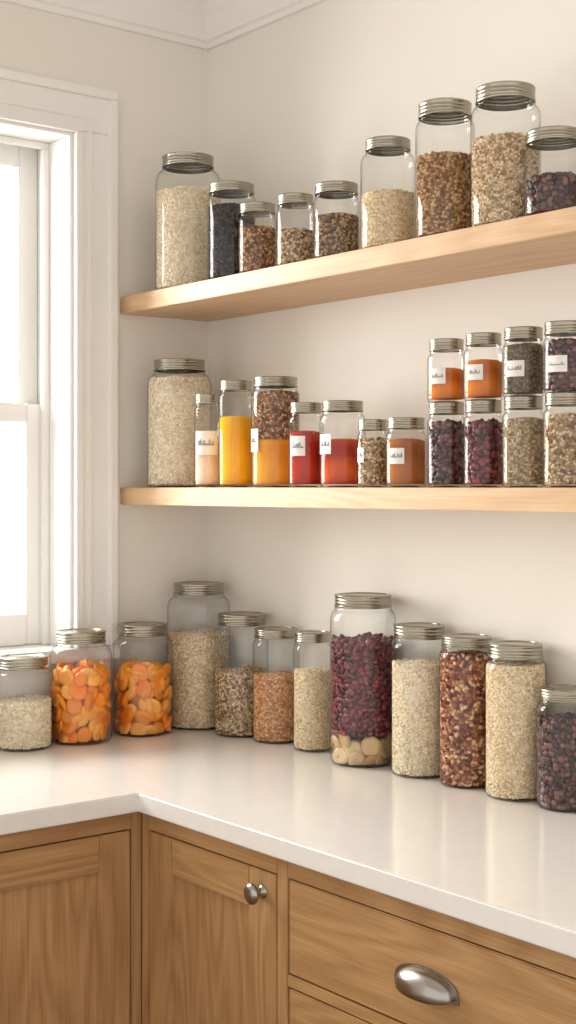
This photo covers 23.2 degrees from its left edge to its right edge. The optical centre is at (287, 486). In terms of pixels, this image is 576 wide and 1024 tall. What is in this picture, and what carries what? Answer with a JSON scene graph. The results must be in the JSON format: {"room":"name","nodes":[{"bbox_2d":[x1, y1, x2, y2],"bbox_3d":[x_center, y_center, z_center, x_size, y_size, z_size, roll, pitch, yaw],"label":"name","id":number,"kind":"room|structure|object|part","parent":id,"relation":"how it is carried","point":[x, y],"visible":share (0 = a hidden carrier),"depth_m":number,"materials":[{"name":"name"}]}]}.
{"room":"kitchen","nodes":[
{"label":"kitchen","id":0,"kind":"room"},
{"bbox_2d":[0,1,207,737],"bbox_3d":[-1.693,0.129,2.578,3.600,2.768,0.260,0,0,-39],"label":"wall","id":1,"kind":"structure","parent":0,"point":[161,86],"depth_m":3.47,"materials":[{"name":"white paint"}]},
{"bbox_2d":[0,644,67,653],"bbox_3d":[-1.003,0.395,3.123,1.056,0.019,0.250,0,0,-39],"label":"sill","id":2,"kind":"structure","parent":1,"relation":"attached to","point":[31,647],"depth_m":3.34,"materials":[{"name":"white paint"}]},
{"bbox_2d":[0,119,73,647],"bbox_3d":[-1.007,-0.234,3.127,1.057,1.238,0.260,0,0,-39],"label":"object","id":3,"kind":"structure","parent":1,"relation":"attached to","point":[60,142],"depth_m":3.38,"materials":[{"name":"white paint"}]},
{"bbox_2d":[0,143,39,646],"bbox_3d":[-1.023,-0.228,3.147,1.032,1.224,0.076,0,0,-39],"label":"window","id":4,"kind":"structure","parent":3,"relation":"attached to","point":[22,161],"depth_m":3.44,"materials":[{"name":"white paint"}]},
{"bbox_3d":[-1.010,0.090,3.131,1.032,0.587,0.036,0,0,-39],"label":"lower sash","id":5,"kind":"part","parent":4,"relation":"part of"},
{"bbox_2d":[0,135,48,644],"bbox_3d":[-0.993,-0.228,3.110,1.034,1.226,0.018,0,0,-39],"label":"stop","id":6,"kind":"object","parent":3,"relation":"attached to","point":[44,153],"visible":1,"depth_m":3.42,"materials":[{"name":"white paint"}]},
{"bbox_2d":[0,659,111,697],"bbox_3d":[-0.925,0.456,3.017,1.264,0.078,0.014,0,0,-39],"label":"apron","id":7,"kind":"object","parent":1,"relation":"attached to","point":[12,683],"visible":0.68,"depth_m":3.27,"materials":[{"name":"white paint"}]},
{"bbox_2d":[0,68,117,135],"bbox_3d":[-0.918,-0.905,3.016,1.274,0.112,0.024,0,0,-39],"label":"window trim","id":8,"kind":"structure","parent":1,"relation":"in","point":[25,98],"depth_m":3.30,"materials":[{"name":"white paint"}]},
{"bbox_2d":[0,645,119,664],"bbox_3d":[-0.922,0.401,3.008,1.298,0.032,0.030,0,0,-39],"label":"window stool","id":9,"kind":"structure","parent":1,"relation":"attached to","point":[69,655],"depth_m":3.33,"materials":[{"name":"white paint"}]},
{"bbox_2d":[73,100,117,647],"bbox_3d":[-0.464,-0.277,3.378,0.112,1.322,0.024,0,0,-39],"label":"window frame","id":10,"kind":"structure","parent":1,"relation":"attached to","point":[95,156],"depth_m":3.37,"materials":[{"name":"white paint"}]},
{"bbox_2d":[0,0,207,50],"bbox_3d":[-1.582,-1.188,2.439,3.600,0.133,0.096,0,0,-39],"label":"trim","id":11,"kind":"structure","parent":1,"relation":"attached to","point":[182,22],"depth_m":3.44,"materials":[{"name":"white paint"}]},
{"bbox_2d":[208,0,575,758],"bbox_3d":[1.032,0.129,2.259,0.260,2.768,4.160,0,0,-39],"label":"wall","id":12,"kind":"structure","parent":0,"point":[295,101],"depth_m":3.08,"materials":[{"name":"white paint"}]},
{"bbox_2d":[202,0,326,49],"bbox_3d":[0.974,-1.188,2.046,0.096,0.133,3.900,0,0,-39],"label":"trim","id":13,"kind":"structure","parent":12,"relation":"attached to","point":[226,21],"depth_m":3.44,"materials":[{"name":"white paint"}]},
{"bbox_2d":[120,206,575,321],"bbox_3d":[0.299,-0.445,2.755,0.264,0.042,1.949,0,0,-39],"label":"wall shelf","id":14,"kind":"object","parent":12,"relation":"attached to","point":[546,239],"visible":1,"depth_m":2.81,"materials":[{"name":"brown wood"}]},
{"bbox_2d":[155,151,219,289],"bbox_3d":[-0.240,-0.629,3.361,0.156,0.325,0.156,0,0,-39],"label":"jar","id":15,"kind":"object","parent":14,"relation":"on","point":[181,218],"visible":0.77,"depth_m":3.30,"materials":[{"name":"clear glass"}]},
{"bbox_3d":[-0.240,-0.778,3.361,0.125,0.027,0.125,0,0,-39],"label":"screw lid","id":16,"kind":"part","parent":15,"relation":"part of","materials":[{"name":"grey metal"}]},
{"bbox_2d":[207,180,255,278],"bbox_3d":[-0.129,-0.577,3.187,0.110,0.221,0.110,0,0,-39],"label":"jar","id":17,"kind":"object","parent":14,"relation":"on","point":[223,240],"visible":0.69,"depth_m":3.14,"materials":[{"name":"clear glass"}]},
{"bbox_3d":[-0.129,-0.677,3.187,0.104,0.021,0.104,0,0,-39],"label":"screw lid","id":18,"kind":"part","parent":17,"relation":"part of","materials":[{"name":"grey metal"}]},
{"bbox_2d":[238,201,276,272],"bbox_3d":[-0.067,-0.544,3.084,0.085,0.156,0.085,0,0,-39],"label":"jar","id":19,"kind":"object","parent":14,"relation":"on","point":[257,247],"visible":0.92,"depth_m":3.05,"materials":[{"name":"clear glass"}]},
{"bbox_3d":[-0.067,-0.611,3.084,0.080,0.021,0.080,0,0,-39],"label":"screw lid","id":20,"kind":"part","parent":19,"relation":"part of","materials":[{"name":"grey metal"}]},
{"bbox_2d":[276,192,314,265],"bbox_3d":[0.016,-0.543,2.980,0.082,0.154,0.082,0,0,-39],"label":"jar","id":21,"kind":"object","parent":14,"relation":"on","point":[294,244],"visible":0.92,"depth_m":2.95,"materials":[{"name":"clear glass"}]},
{"bbox_3d":[0.016,-0.609,2.980,0.078,0.021,0.078,0,0,-39],"label":"screw lid","id":22,"kind":"part","parent":21,"relation":"part of","materials":[{"name":"grey metal"}]},
{"bbox_2d":[313,180,359,257],"bbox_3d":[0.100,-0.544,2.886,0.095,0.157,0.095,0,0,-39],"label":"jar","id":23,"kind":"object","parent":14,"relation":"on","point":[333,233],"visible":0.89,"depth_m":2.85,"materials":[{"name":"clear glass"}]},
{"bbox_3d":[0.100,-0.612,2.886,0.091,0.021,0.091,0,0,-39],"label":"screw lid","id":24,"kind":"part","parent":23,"relation":"part of","materials":[{"name":"grey metal"}]},
{"bbox_2d":[360,135,415,248],"bbox_3d":[0.198,-0.577,2.777,0.109,0.221,0.109,0,0,-39],"label":"jar","id":25,"kind":"object","parent":14,"relation":"on","point":[388,215],"visible":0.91,"depth_m":2.74,"materials":[{"name":"clear glass"}]},
{"bbox_3d":[0.198,-0.676,2.777,0.091,0.021,0.091,0,0,-39],"label":"screw lid","id":26,"kind":"part","parent":25,"relation":"part of","materials":[{"name":"grey metal"}]},
{"bbox_2d":[415,97,474,237],"bbox_3d":[0.297,-0.595,2.652,0.112,0.258,0.112,0,0,-39],"label":"jar","id":27,"kind":"object","parent":14,"relation":"on","point":[443,200],"visible":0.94,"depth_m":2.61,"materials":[{"name":"clear glass"}]},
{"bbox_3d":[0.297,-0.711,2.652,0.102,0.027,0.102,0,0,-39],"label":"screw lid","id":28,"kind":"part","parent":27,"relation":"part of","materials":[{"name":"grey metal"}]},
{"bbox_2d":[470,80,540,226],"bbox_3d":[0.395,-0.595,2.542,0.127,0.257,0.127,0,0,-39],"label":"jar","id":29,"kind":"object","parent":14,"relation":"on","point":[500,167],"visible":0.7,"depth_m":2.49,"materials":[{"name":"clear glass"}]},
{"bbox_3d":[0.395,-0.710,2.542,0.109,0.027,0.109,0,0,-39],"label":"screw lid","id":30,"kind":"part","parent":29,"relation":"part of","materials":[{"name":"grey metal"}]},
{"bbox_2d":[524,125,575,215],"bbox_3d":[0.463,-0.542,2.437,0.103,0.151,0.103,0,0,10],"label":"jar","id":31,"kind":"object","parent":14,"relation":"on","point":[547,191],"visible":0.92,"depth_m":2.40,"materials":[{"name":"clear glass"}]},
{"bbox_3d":[0.463,-0.607,2.437,0.097,0.021,0.097,0,0,-39],"label":"screw lid","id":32,"kind":"part","parent":31,"relation":"part of","materials":[{"name":"grey metal"}]},
{"bbox_2d":[120,487,575,512],"bbox_3d":[0.299,0.022,2.755,0.264,0.042,1.949,0,0,-39],"label":"wall shelf","id":33,"kind":"object","parent":12,"relation":"attached to","point":[563,500],"visible":1,"depth_m":2.73,"materials":[{"name":"brown wood"}]},
{"bbox_2d":[147,358,211,486],"bbox_3d":[-0.263,-0.153,3.392,0.155,0.308,0.155,0,0,-39],"label":"jar","id":34,"kind":"object","parent":33,"relation":"on","point":[173,422],"visible":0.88,"depth_m":3.33,"materials":[{"name":"clear glass"}]},
{"bbox_3d":[-0.263,-0.293,3.392,0.126,0.027,0.126,0,0,-39],"label":"screw lid","id":35,"kind":"part","parent":34,"relation":"part of","materials":[{"name":"grey metal"}]},
{"bbox_2d":[194,394,220,486],"bbox_3d":[-0.185,-0.105,3.211,0.061,0.212,0.062,0,0,-39],"label":"jar","id":36,"kind":"object","parent":33,"relation":"on","point":[207,444],"visible":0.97,"depth_m":3.19,"materials":[{"name":"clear glass"}]},
{"bbox_3d":[-0.185,-0.201,3.212,0.057,0.021,0.057,0,0,-39],"label":"screw lid","id":37,"kind":"part","parent":36,"relation":"part of","materials":[{"name":"grey metal"}]},
{"bbox_2d":[218,380,252,486],"bbox_3d":[-0.117,-0.118,3.145,0.080,0.238,0.080,0,0,-39],"label":"jar","id":38,"kind":"object","parent":33,"relation":"on","point":[235,431],"visible":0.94,"depth_m":3.11,"materials":[{"name":"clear glass"}]},
{"bbox_3d":[-0.117,-0.227,3.145,0.074,0.021,0.074,0,0,-39],"label":"screw lid","id":39,"kind":"part","parent":38,"relation":"part of","materials":[{"name":"grey metal"}]},
{"bbox_2d":[251,376,299,486],"bbox_3d":[-0.028,-0.119,3.057,0.106,0.240,0.105,0,0,-39],"label":"jar","id":40,"kind":"object","parent":33,"relation":"on","point":[270,433],"visible":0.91,"depth_m":3.02,"materials":[{"name":"clear glass"}]},
{"bbox_3d":[-0.027,-0.228,3.057,0.098,0.021,0.098,0,0,-39],"label":"screw lid","id":41,"kind":"part","parent":40,"relation":"part of","materials":[{"name":"grey metal"}]},
{"bbox_2d":[288,402,323,486],"bbox_3d":[0.037,-0.088,2.944,0.076,0.178,0.075,0,0,-39],"label":"jar","id":42,"kind":"object","parent":33,"relation":"on","point":[304,445],"visible":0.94,"depth_m":2.91,"materials":[{"name":"clear glass"}]},
{"bbox_3d":[0.038,-0.166,2.944,0.067,0.021,0.067,0,0,-39],"label":"screw lid","id":43,"kind":"part","parent":42,"relation":"part of","materials":[{"name":"grey metal"}]},
{"bbox_2d":[319,400,363,487],"bbox_3d":[0.111,-0.087,2.871,0.096,0.177,0.095,0,0,-39],"label":"jar","id":44,"kind":"object","parent":33,"relation":"on","point":[339,457],"visible":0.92,"depth_m":2.83,"materials":[{"name":"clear glass"}]},
{"bbox_3d":[0.112,-0.165,2.871,0.086,0.021,0.086,0,0,-39],"label":"screw lid","id":45,"kind":"part","parent":44,"relation":"part of","materials":[{"name":"grey metal"}]},
{"bbox_2d":[358,419,386,487],"bbox_3d":[0.167,-0.066,2.771,0.061,0.134,0.060,0,0,-39],"label":"jar","id":46,"kind":"object","parent":33,"relation":"on","point":[372,455],"visible":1,"depth_m":2.75,"materials":[{"name":"clear glass"}]},
{"bbox_3d":[0.167,-0.123,2.771,0.057,0.021,0.057,0,0,-39],"label":"screw lid","id":47,"kind":"part","parent":46,"relation":"part of","materials":[{"name":"grey metal"}]},
{"bbox_3d":[0.167,-0.064,2.771,0.060,0.130,0.060,0,0,-39],"label":"glass","id":48,"kind":"part","parent":46,"relation":"part of","materials":[{"name":"clear glass"}]},
{"bbox_2d":[385,417,426,487],"bbox_3d":[0.228,-0.066,2.709,0.081,0.135,0.080,0,0,-39],"label":"jar","id":49,"kind":"object","parent":33,"relation":"on","point":[405,456],"visible":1,"depth_m":2.68,"materials":[{"name":"clear glass"}]},
{"bbox_3d":[0.228,-0.123,2.710,0.074,0.021,0.074,0,0,-39],"label":"screw lid","id":50,"kind":"part","parent":49,"relation":"part of","materials":[{"name":"grey metal"}]},
{"bbox_2d":[427,402,465,487],"bbox_3d":[0.297,-0.078,2.621,0.072,0.158,0.072,0,0,-39],"label":"jar","id":51,"kind":"object","parent":33,"relation":"on","point":[446,443],"visible":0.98,"depth_m":2.59,"materials":[{"name":"clear glass"}]},
{"bbox_2d":[427,338,465,402],"bbox_3d":[0.296,-0.216,2.621,0.073,0.118,0.072,0,0,-39],"label":"jar","id":52,"kind":"object","parent":51,"relation":"on","point":[444,383],"visible":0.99,"depth_m":2.59,"materials":[{"name":"clear glass"}]},
{"bbox_3d":[0.297,-0.265,2.621,0.066,0.021,0.066,0,0,-39],"label":"screw lid","id":53,"kind":"part","parent":52,"relation":"part of","materials":[{"name":"grey metal"}]},
{"bbox_3d":[0.297,-0.147,2.621,0.067,0.021,0.067,0,0,-39],"label":"screw lid","id":54,"kind":"part","parent":51,"relation":"part of","materials":[{"name":"grey metal"}]},
{"bbox_2d":[463,400,502,487],"bbox_3d":[0.356,-0.078,2.548,0.074,0.157,0.074,0,0,-3],"label":"jar","id":55,"kind":"object","parent":33,"relation":"on","point":[483,448],"visible":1,"depth_m":2.52,"materials":[{"name":"clear glass"}]},
{"bbox_2d":[463,332,503,400],"bbox_3d":[0.356,-0.217,2.548,0.074,0.122,0.074,0,0,-39],"label":"jar","id":56,"kind":"object","parent":55,"relation":"on","point":[483,377],"visible":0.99,"depth_m":2.52,"materials":[{"name":"clear glass"}]},
{"bbox_3d":[0.356,-0.268,2.548,0.066,0.021,0.066,0,0,-39],"label":"screw lid","id":57,"kind":"part","parent":56,"relation":"part of","materials":[{"name":"grey metal"}]},
{"bbox_3d":[0.356,-0.146,2.548,0.067,0.021,0.067,0,0,-39],"label":"screw lid","id":58,"kind":"part","parent":55,"relation":"part of","materials":[{"name":"grey metal"}]},
{"bbox_2d":[502,396,544,487],"bbox_3d":[0.416,-0.079,2.474,0.075,0.160,0.075,0,0,-39],"label":"jar","id":59,"kind":"object","parent":33,"relation":"on","point":[523,446],"visible":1,"depth_m":2.44,"materials":[{"name":"clear glass"}]},
{"bbox_2d":[502,326,543,396],"bbox_3d":[0.416,-0.220,2.474,0.075,0.122,0.075,0,0,-39],"label":"jar","id":60,"kind":"object","parent":59,"relation":"on","point":[523,362],"visible":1,"depth_m":2.45,"materials":[{"name":"clear glass"}]},
{"bbox_3d":[0.416,-0.270,2.474,0.069,0.021,0.069,0,0,-39],"label":"screw lid","id":61,"kind":"part","parent":60,"relation":"part of","materials":[{"name":"grey metal"}]},
{"bbox_3d":[0.416,-0.148,2.474,0.069,0.021,0.069,0,0,-39],"label":"screw lid","id":62,"kind":"part","parent":59,"relation":"part of","materials":[{"name":"grey metal"}]},
{"bbox_2d":[543,392,575,487],"bbox_3d":[0.475,-0.080,2.400,0.074,0.162,0.074,0,0,-39],"label":"jar","id":63,"kind":"object","parent":33,"relation":"on","point":[560,429],"visible":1,"depth_m":2.37,"materials":[{"name":"clear glass"}]},
{"bbox_2d":[543,320,575,392],"bbox_3d":[0.475,-0.221,2.400,0.074,0.121,0.074,0,0,-10],"label":"jar","id":64,"kind":"object","parent":63,"relation":"on","point":[560,354],"visible":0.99,"depth_m":2.37,"materials":[{"name":"clear glass"}]},
{"bbox_3d":[0.475,-0.272,2.400,0.071,0.021,0.071,0,0,-39],"label":"screw lid","id":65,"kind":"part","parent":64,"relation":"part of","materials":[{"name":"grey metal"}]},
{"bbox_3d":[0.475,-0.150,2.400,0.069,0.021,0.069,0,0,-39],"label":"screw lid","id":66,"kind":"part","parent":63,"relation":"part of","materials":[{"name":"grey metal"}]},
{"bbox_3d":[-0.375,1.563,1.136,3.860,0.100,4.160,0,0,-39],"label":"floor","id":67,"kind":"structure","parent":0,"visible":0},
{"bbox_2d":[0,812,141,1023],"bbox_3d":[-0.588,1.072,2.878,1.495,0.882,0.646,0,0,-39],"label":"base cabinet","id":68,"kind":"object","parent":67,"relation":"on","point":[71,893],"visible":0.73,"depth_m":2.66,"materials":[{"name":"brown wood"}]},
{"bbox_3d":[-0.480,1.028,2.613,0.283,0.581,0.008,0,0,-39],"label":"door panel","id":69,"kind":"part","parent":68,"relation":"part of","materials":[{"name":"brown wood"}]},
{"bbox_3d":[-0.477,0.705,2.609,0.277,0.070,0.020,0,0,-39],"label":"door rail","id":70,"kind":"part","parent":68,"relation":"part of","materials":[{"name":"brown wood"}]},
{"bbox_3d":[-0.477,0.649,2.609,0.423,0.036,0.021,0,0,-39],"label":"rail","id":71,"kind":"part","parent":68,"relation":"part of","materials":[{"name":"brown wood"}]},
{"bbox_2d":[0,725,575,957],"bbox_3d":[0.002,0.612,2.121,1.519,0.037,2.569,0,0,-39],"label":"countertop","id":72,"kind":"structure","parent":68,"relation":"on","point":[506,867],"depth_m":2.57,"materials":[{"name":"white stone"}]},
{"bbox_2d":[0,653,51,751],"bbox_3d":[-0.603,0.489,3.189,0.130,0.208,0.130,0,0,-39],"label":"jar","id":73,"kind":"object","parent":72,"relation":"on","point":[25,720],"visible":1,"depth_m":3.14,"materials":[{"name":"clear glass"}]},
{"bbox_3d":[-0.603,0.398,3.189,0.114,0.027,0.114,0,0,-39],"label":"screw lid","id":74,"kind":"part","parent":73,"relation":"part of","materials":[{"name":"grey metal"}]},
{"bbox_2d":[50,628,111,745],"bbox_3d":[-0.484,0.464,3.271,0.145,0.258,0.145,0,0,-39],"label":"jar","id":75,"kind":"object","parent":72,"relation":"on","point":[79,694],"visible":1,"depth_m":3.22,"materials":[{"name":"clear glass"}]},
{"bbox_3d":[-0.484,0.349,3.271,0.117,0.027,0.117,0,0,-39],"label":"screw lid","id":76,"kind":"part","parent":75,"relation":"part of","materials":[{"name":"grey metal"}]},
{"bbox_2d":[114,621,172,736],"bbox_3d":[-0.350,0.461,3.379,0.145,0.264,0.145,0,0,-39],"label":"jar","id":77,"kind":"object","parent":72,"relation":"on","point":[143,689],"visible":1,"depth_m":3.33,"materials":[{"name":"clear glass"}]},
{"bbox_3d":[-0.350,0.343,3.379,0.121,0.027,0.121,0,0,-39],"label":"screw lid","id":78,"kind":"part","parent":77,"relation":"part of","materials":[{"name":"grey metal"}]},
{"bbox_2d":[167,581,229,729],"bbox_3d":[-0.222,0.415,3.478,0.156,0.355,0.156,0,0,-39],"label":"jar","id":79,"kind":"object","parent":72,"relation":"on","point":[191,654],"visible":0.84,"depth_m":3.41,"materials":[{"name":"clear glass"}]},
{"bbox_3d":[-0.222,0.251,3.478,0.127,0.027,0.127,0,0,-39],"label":"screw lid","id":80,"kind":"part","parent":79,"relation":"part of","materials":[{"name":"grey metal"}]},
{"bbox_2d":[214,611,267,737],"bbox_3d":[-0.112,0.448,3.366,0.130,0.290,0.130,0,0,-39],"label":"jar","id":81,"kind":"object","parent":72,"relation":"on","point":[233,696],"visible":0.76,"depth_m":3.31,"materials":[{"name":"clear glass"}]},
{"bbox_3d":[-0.112,0.450,3.366,0.130,0.286,0.130,0,0,-39],"label":"glass","id":82,"kind":"part","parent":81,"relation":"part of","materials":[{"name":"clear glass"}]},
{"bbox_3d":[-0.112,0.317,3.366,0.115,0.027,0.115,0,0,-39],"label":"screw lid","id":83,"kind":"part","parent":81,"relation":"part of","materials":[{"name":"grey metal"}]},
{"bbox_2d":[253,626,299,743],"bbox_3d":[-0.028,0.462,3.277,0.110,0.262,0.110,0,0,-39],"label":"jar","id":84,"kind":"object","parent":72,"relation":"on","point":[273,693],"visible":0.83,"depth_m":3.23,"materials":[{"name":"clear glass"}]},
{"bbox_3d":[-0.028,0.341,3.277,0.103,0.021,0.103,0,0,-39],"label":"screw lid","id":85,"kind":"part","parent":84,"relation":"part of","materials":[{"name":"grey metal"}]},
{"bbox_2d":[294,630,330,751],"bbox_3d":[0.055,0.460,3.165,0.088,0.266,0.088,0,0,-39],"label":"jar","id":86,"kind":"object","parent":72,"relation":"on","point":[312,685],"visible":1,"depth_m":3.13,"materials":[{"name":"clear glass"}]},
{"bbox_3d":[0.055,0.338,3.165,0.081,0.021,0.081,0,0,-39],"label":"screw lid","id":87,"kind":"part","parent":86,"relation":"part of","materials":[{"name":"grey metal"}]},
{"bbox_2d":[330,592,395,767],"bbox_3d":[0.161,0.412,3.014,0.142,0.362,0.142,0,0,-39],"label":"jar","id":88,"kind":"object","parent":72,"relation":"on","point":[361,665],"visible":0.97,"depth_m":2.96,"materials":[{"name":"clear glass"}]},
{"bbox_3d":[0.161,0.244,3.014,0.125,0.027,0.125,0,0,-39],"label":"screw lid","id":89,"kind":"part","parent":88,"relation":"part of","materials":[{"name":"grey metal"}]},
{"bbox_2d":[391,622,444,778],"bbox_3d":[0.271,0.439,2.895,0.116,0.309,0.116,0,0,-39],"label":"jar","id":90,"kind":"object","parent":72,"relation":"on","point":[416,730],"visible":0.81,"depth_m":2.85,"materials":[{"name":"clear glass"}]},
{"bbox_3d":[0.271,0.298,2.895,0.108,0.027,0.108,0,0,-39],"label":"screw lid","id":91,"kind":"part","parent":90,"relation":"part of","materials":[{"name":"grey metal"}]},
{"bbox_2d":[439,633,492,788],"bbox_3d":[0.357,0.445,2.796,0.110,0.296,0.110,0,0,-39],"label":"jar","id":92,"kind":"object","parent":72,"relation":"on","point":[463,692],"visible":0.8,"depth_m":2.75,"materials":[{"name":"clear glass"}]},
{"bbox_3d":[0.357,0.307,2.796,0.100,0.021,0.100,0,0,-39],"label":"screw lid","id":93,"kind":"part","parent":92,"relation":"part of","materials":[{"name":"grey metal"}]},
{"bbox_2d":[485,640,545,801],"bbox_3d":[0.437,0.446,2.687,0.117,0.294,0.117,0,0,-39],"label":"jar","id":94,"kind":"object","parent":72,"relation":"on","point":[513,683],"visible":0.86,"depth_m":2.64,"materials":[{"name":"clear glass"}]},
{"bbox_3d":[0.437,0.313,2.687,0.106,0.027,0.106,0,0,-39],"label":"screw lid","id":95,"kind":"part","parent":94,"relation":"part of","materials":[{"name":"grey metal"}]},
{"bbox_2d":[537,684,575,812],"bbox_3d":[0.514,0.483,2.597,0.107,0.221,0.107,0,0,-10],"label":"jar","id":96,"kind":"object","parent":72,"relation":"on","point":[556,733],"visible":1,"depth_m":2.56,"materials":[{"name":"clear glass"}]},
{"bbox_3d":[0.514,0.383,2.597,0.096,0.021,0.096,0,0,-39],"label":"screw lid","id":97,"kind":"part","parent":96,"relation":"part of","materials":[{"name":"grey metal"}]},
{"bbox_2d":[142,813,575,1023],"bbox_3d":[0.536,1.072,2.167,0.626,0.882,1.935,0,0,-39],"label":"base cabinet","id":98,"kind":"object","parent":67,"relation":"on","point":[232,933],"visible":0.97,"depth_m":2.36,"materials":[{"name":"brown wood"}]},
{"bbox_3d":[-0.138,0.705,2.577,0.020,0.070,0.245,0,0,-39],"label":"door rail","id":99,"kind":"part","parent":98,"relation":"part of","materials":[{"name":"brown wood"}]},
{"bbox_3d":[-0.134,1.028,2.580,0.008,0.581,0.251,0,0,-39],"label":"door panel","id":100,"kind":"part","parent":98,"relation":"part of","materials":[{"name":"brown wood"}]},
{"bbox_3d":[-0.137,0.649,2.578,0.021,0.036,0.407,0,0,-39],"label":"rail","id":101,"kind":"part","parent":98,"relation":"part of","materials":[{"name":"brown wood"}]},
{"bbox_3d":[-0.057,0.706,2.434,0.033,0.038,0.038,0,0,-39],"label":"round knob","id":102,"kind":"part","parent":98,"relation":"part of","materials":[{"name":"silver metal"}]},
{"bbox_3d":[0.219,0.985,2.131,0.020,0.260,0.672,0,0,-39],"label":"drawer","id":103,"kind":"part","parent":98,"relation":"part of","materials":[{"name":"brown wood"}]},
{"bbox_3d":[0.219,0.842,2.131,0.021,0.020,0.678,0,0,-39],"label":"drawer rail","id":104,"kind":"part","parent":98,"relation":"part of","materials":[{"name":"brown wood"}]},
{"bbox_3d":[0.198,0.751,2.114,0.029,0.041,0.118,0,0,-39],"label":"cup pull","id":105,"kind":"part","parent":98,"relation":"part of","materials":[{"name":"silver metal"}]},
{"bbox_3d":[0.219,0.649,2.131,0.021,0.036,0.678,0,0,-39],"label":"rail","id":106,"kind":"part","parent":98,"relation":"part of","materials":[{"name":"brown wood"}]},
{"bbox_3d":[0.219,0.750,2.131,0.020,0.159,0.672,0,0,-39],"label":"drawer","id":107,"kind":"part","parent":98,"relation":"part of","materials":[{"name":"brown wood"}]}
]}

